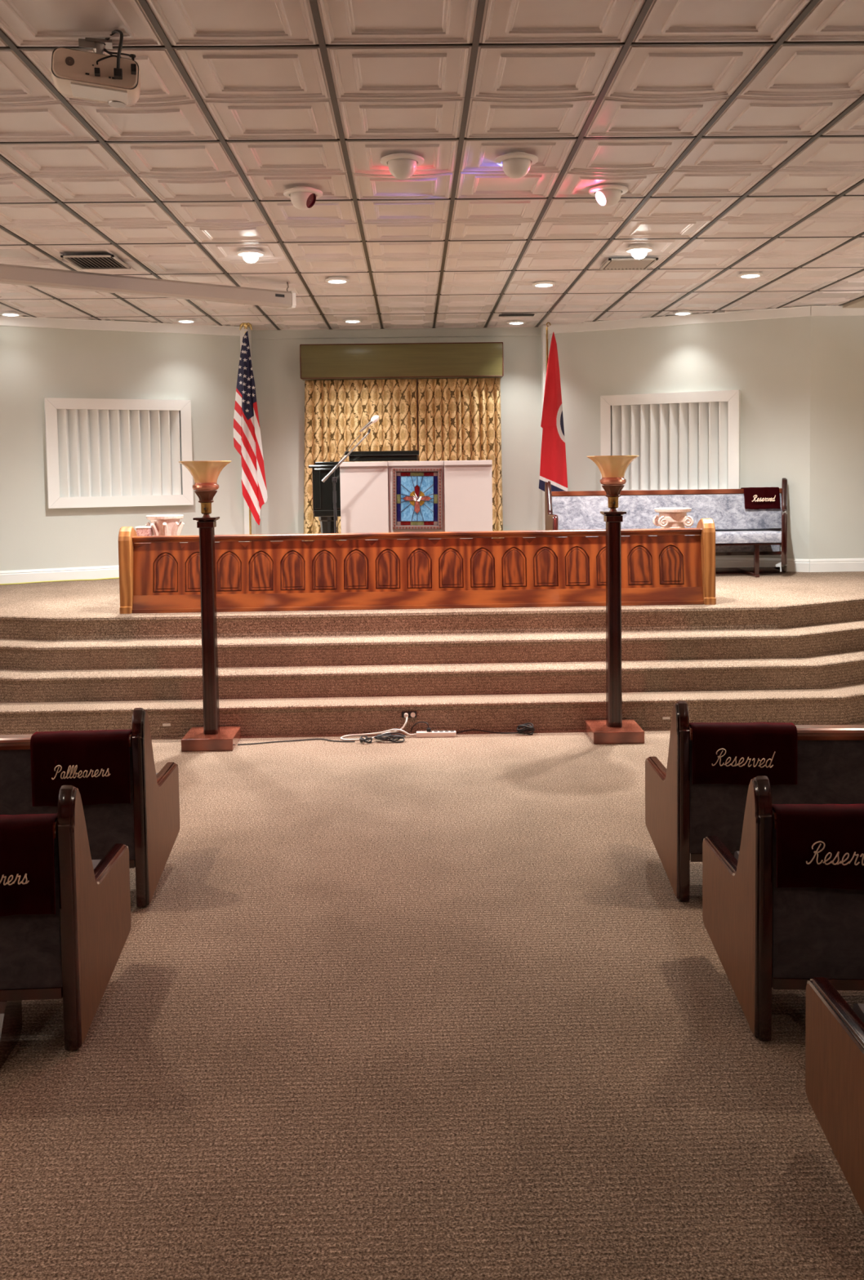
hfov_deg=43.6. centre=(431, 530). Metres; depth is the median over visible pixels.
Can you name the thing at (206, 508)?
socket
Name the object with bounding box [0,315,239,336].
trim
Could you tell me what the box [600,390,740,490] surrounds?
window
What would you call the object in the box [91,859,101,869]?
seat cushion
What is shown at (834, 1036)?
pew
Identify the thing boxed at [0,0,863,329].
ceiling
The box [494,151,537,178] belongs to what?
light
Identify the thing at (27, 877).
cover
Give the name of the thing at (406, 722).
cord
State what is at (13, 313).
recessed light
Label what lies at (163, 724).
plate
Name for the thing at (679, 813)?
pew
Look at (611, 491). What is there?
cup
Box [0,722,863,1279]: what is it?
floor
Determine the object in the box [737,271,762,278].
recessed light
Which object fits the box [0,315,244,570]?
wall
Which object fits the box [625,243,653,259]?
recessed light
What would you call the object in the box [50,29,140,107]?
projector
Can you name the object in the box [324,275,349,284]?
recessed light
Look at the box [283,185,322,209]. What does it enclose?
light
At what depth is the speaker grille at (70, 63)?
4.09 m
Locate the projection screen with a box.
[0,263,295,309]
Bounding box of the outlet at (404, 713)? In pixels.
[401,711,416,718]
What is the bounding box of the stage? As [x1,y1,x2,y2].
[0,571,863,738]
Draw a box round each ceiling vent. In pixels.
[60,254,130,269]
[599,257,657,270]
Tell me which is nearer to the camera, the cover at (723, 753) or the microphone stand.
the cover at (723, 753)
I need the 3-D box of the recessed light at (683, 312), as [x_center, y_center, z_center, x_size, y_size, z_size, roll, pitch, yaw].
[2.719,-2.365,11.710,0.210,0.050,0.210,-1,3,-1]
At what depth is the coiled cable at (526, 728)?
7.88 m
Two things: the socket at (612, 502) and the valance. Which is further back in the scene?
the valance
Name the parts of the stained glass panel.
border pane, border pane, border pane, border pane, border pane, sky pane, sky pane, sky pane, sky pane, cross arm, sky pane, sky pane, cross arm, cross arm, border pane, border pane, sky pane, sky pane, cross arm, sky pane, sky pane, sky pane, sky pane, border pane, border pane, border pane, border pane, border pane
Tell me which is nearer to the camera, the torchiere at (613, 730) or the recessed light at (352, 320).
the torchiere at (613, 730)
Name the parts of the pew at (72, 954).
rail, rail, panel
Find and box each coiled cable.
[359,735,372,742]
[373,732,405,742]
[516,722,534,734]
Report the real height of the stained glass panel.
0.596 m
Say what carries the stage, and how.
on the floor
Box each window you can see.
[44,397,193,508]
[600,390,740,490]
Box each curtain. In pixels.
[303,378,417,541]
[417,377,502,531]
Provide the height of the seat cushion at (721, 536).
0.112 m
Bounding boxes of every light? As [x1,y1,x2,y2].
[0,311,21,316]
[176,318,195,323]
[236,248,264,262]
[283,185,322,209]
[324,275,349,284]
[342,317,361,323]
[380,152,423,179]
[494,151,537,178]
[506,320,525,324]
[532,280,555,287]
[588,184,627,207]
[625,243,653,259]
[672,309,692,315]
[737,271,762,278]
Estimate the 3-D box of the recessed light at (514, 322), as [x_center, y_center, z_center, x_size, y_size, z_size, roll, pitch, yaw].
[0.959,-2.373,12.289,0.210,0.050,0.210,-1,3,-1]
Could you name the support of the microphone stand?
on the stage
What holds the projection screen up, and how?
hanging from the ceiling
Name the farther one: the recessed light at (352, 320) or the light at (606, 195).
the recessed light at (352, 320)
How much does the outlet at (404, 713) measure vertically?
0.046 m
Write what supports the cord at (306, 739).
on the floor
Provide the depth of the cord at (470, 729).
7.93 m
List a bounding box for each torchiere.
[178,460,241,751]
[584,455,644,744]
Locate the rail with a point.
(491, 569)
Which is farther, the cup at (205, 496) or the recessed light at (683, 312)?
the recessed light at (683, 312)
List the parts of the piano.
case moulding, leg, lid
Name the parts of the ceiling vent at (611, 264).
vent blade, vent blade, vent blade, vent blade, vent blade, vent blade, vent blade, vent blade, vent blade, vent blade, vent blade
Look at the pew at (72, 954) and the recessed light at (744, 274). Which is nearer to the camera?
the pew at (72, 954)
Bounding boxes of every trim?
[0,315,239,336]
[240,326,255,542]
[250,326,541,339]
[541,324,546,529]
[542,306,810,333]
[542,333,546,529]
[810,305,863,315]
[842,297,863,307]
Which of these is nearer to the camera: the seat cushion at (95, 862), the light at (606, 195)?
the seat cushion at (95, 862)
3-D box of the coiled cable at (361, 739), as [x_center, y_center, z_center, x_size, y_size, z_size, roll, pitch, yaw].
[-0.472,1.491,7.715,0.095,0.052,0.079,-1,3,-1]
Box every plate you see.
[162,723,170,726]
[662,716,670,719]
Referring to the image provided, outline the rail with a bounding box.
[118,518,715,613]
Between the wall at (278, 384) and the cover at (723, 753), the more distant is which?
the wall at (278, 384)
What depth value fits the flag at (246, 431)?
12.10 m
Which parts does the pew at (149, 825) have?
rail, rail, panel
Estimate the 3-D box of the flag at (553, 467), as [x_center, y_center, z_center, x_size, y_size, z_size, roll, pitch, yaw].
[1.332,-0.964,12.359,0.330,2.813,0.318,-2,3,-22]
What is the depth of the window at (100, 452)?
11.89 m
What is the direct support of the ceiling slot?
attached to the ceiling
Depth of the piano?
10.73 m
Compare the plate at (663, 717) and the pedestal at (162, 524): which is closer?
the plate at (663, 717)
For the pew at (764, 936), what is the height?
0.895 m
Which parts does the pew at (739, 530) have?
panel, rail, rail, leg, panel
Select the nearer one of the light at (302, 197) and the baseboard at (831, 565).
the light at (302, 197)
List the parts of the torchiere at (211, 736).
post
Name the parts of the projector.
label plate, port panel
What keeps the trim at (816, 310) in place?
attached to the wall at (836, 498)
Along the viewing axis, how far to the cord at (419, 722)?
7.90 m
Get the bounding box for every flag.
[233,322,267,542]
[538,322,567,491]
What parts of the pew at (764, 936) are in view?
panel, rail, rail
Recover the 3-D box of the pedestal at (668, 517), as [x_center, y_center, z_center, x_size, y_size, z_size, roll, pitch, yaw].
[2.133,0.194,9.565,0.326,0.784,0.326,-1,3,-1]
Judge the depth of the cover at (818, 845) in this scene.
3.55 m
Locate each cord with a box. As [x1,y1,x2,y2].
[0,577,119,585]
[237,738,355,745]
[340,715,416,740]
[409,721,428,732]
[455,728,519,733]
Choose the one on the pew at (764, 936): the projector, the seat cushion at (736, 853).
the seat cushion at (736, 853)
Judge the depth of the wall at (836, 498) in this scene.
11.55 m
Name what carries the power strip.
on the floor
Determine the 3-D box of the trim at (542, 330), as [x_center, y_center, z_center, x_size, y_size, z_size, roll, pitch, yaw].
[1.371,-1.004,12.856,0.105,2.837,0.190,-1,3,-1]
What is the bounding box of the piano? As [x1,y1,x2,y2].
[307,450,444,533]
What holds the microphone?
attached to the microphone stand
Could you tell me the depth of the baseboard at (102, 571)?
11.73 m
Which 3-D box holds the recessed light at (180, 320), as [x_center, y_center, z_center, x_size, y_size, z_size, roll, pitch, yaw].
[-2.687,-2.298,11.806,0.210,0.050,0.210,-1,3,-1]
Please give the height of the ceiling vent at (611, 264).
0.018 m
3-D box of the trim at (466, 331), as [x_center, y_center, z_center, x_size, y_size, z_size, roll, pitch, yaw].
[-0.355,-2.343,12.822,4.200,0.105,0.030,-1,3,-1]
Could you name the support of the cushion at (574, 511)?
on the pew at (739, 530)
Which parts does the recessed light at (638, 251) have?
bulb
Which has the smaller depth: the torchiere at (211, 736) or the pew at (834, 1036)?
the pew at (834, 1036)
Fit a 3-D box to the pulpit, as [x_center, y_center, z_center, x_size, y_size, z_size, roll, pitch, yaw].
[-0.147,-0.049,10.438,1.436,1.235,0.497,-1,3,-1]
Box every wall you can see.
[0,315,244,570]
[251,336,542,541]
[547,305,810,559]
[808,305,863,559]
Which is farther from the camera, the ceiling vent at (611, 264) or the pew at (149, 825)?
the ceiling vent at (611, 264)
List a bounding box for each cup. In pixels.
[194,490,217,502]
[601,484,624,497]
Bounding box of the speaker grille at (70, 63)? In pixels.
[65,56,74,66]
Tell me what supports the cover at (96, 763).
attached to the pew at (149, 825)
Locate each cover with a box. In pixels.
[0,813,57,915]
[30,728,131,806]
[688,722,797,785]
[740,487,780,509]
[772,804,863,889]
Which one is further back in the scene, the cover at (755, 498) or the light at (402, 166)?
the cover at (755, 498)
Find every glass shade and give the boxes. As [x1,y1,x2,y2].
[178,460,231,483]
[586,455,639,477]
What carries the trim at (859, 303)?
attached to the wall at (836, 498)
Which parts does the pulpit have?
panel, panel, panel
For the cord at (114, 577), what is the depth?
11.68 m
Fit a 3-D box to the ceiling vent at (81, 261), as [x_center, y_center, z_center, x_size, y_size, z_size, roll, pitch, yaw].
[-2.627,-2.100,8.463,0.400,0.018,0.500,-1,3,-1]
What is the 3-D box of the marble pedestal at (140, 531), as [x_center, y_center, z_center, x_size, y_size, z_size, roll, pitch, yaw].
[-2.483,0.312,9.348,0.120,0.694,0.120,-1,3,-1]
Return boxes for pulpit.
[339,460,492,540]
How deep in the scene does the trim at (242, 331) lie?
12.58 m
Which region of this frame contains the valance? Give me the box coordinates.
[299,342,503,380]
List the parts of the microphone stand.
boom arm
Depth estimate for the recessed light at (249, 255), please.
8.20 m
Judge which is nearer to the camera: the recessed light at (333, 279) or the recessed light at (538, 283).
the recessed light at (333, 279)
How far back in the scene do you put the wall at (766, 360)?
11.86 m
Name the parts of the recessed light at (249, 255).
bulb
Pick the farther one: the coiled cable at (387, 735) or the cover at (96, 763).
the coiled cable at (387, 735)
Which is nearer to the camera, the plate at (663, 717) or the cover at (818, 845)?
the cover at (818, 845)
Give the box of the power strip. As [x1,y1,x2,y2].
[416,727,456,737]
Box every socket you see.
[200,502,211,514]
[607,497,617,508]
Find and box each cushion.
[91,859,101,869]
[551,493,781,531]
[585,530,781,543]
[733,851,738,861]
[852,1004,863,1022]
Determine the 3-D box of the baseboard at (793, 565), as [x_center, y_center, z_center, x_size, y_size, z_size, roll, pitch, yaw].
[2.701,0.364,12.224,2.972,0.140,0.016,1,3,25]
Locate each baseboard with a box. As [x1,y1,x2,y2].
[0,564,119,583]
[715,557,808,572]
[808,558,863,572]
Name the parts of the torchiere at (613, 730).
post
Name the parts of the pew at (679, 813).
panel, rail, rail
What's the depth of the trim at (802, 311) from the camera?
12.01 m
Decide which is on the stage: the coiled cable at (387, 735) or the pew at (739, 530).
the pew at (739, 530)
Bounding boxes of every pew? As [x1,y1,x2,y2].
[0,707,179,907]
[0,785,130,1069]
[544,478,786,577]
[644,701,863,901]
[702,775,863,1041]
[804,977,863,1215]
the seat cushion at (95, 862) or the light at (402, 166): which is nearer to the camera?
the seat cushion at (95, 862)
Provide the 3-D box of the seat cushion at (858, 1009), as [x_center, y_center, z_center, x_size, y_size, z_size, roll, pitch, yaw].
[2.693,1.335,2.662,3.086,0.087,0.495,-1,3,3]
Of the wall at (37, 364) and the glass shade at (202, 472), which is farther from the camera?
the wall at (37, 364)
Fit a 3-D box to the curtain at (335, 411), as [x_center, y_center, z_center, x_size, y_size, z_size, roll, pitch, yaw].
[-0.856,-0.673,12.789,1.380,2.214,0.089,-1,3,-1]
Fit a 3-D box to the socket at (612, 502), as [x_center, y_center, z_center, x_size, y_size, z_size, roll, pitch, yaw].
[1.290,-0.198,7.690,0.080,0.078,0.080,-1,3,-1]
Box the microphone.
[359,415,378,432]
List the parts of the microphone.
handle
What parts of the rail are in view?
post, arch panel, arch panel, arch panel, arch panel, arch panel, arch panel, arch panel, arch panel, rail, panel frame, board, arch panel, arch panel, arch panel, arch panel, arch panel, arch panel, arch panel, arch panel, arch panel, post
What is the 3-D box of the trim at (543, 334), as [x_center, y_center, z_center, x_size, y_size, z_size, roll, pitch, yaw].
[1.335,-0.949,12.771,0.032,2.737,0.045,-1,3,-1]
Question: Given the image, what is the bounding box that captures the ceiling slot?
[498,314,534,316]
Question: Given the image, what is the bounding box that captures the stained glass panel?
[391,467,441,529]
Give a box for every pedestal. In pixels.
[135,525,151,543]
[145,514,184,535]
[652,507,693,535]
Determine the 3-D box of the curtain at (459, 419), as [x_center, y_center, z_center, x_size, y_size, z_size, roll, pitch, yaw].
[0.344,-0.691,12.810,1.000,2.214,0.086,-1,3,-1]
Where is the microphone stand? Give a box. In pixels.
[321,428,370,533]

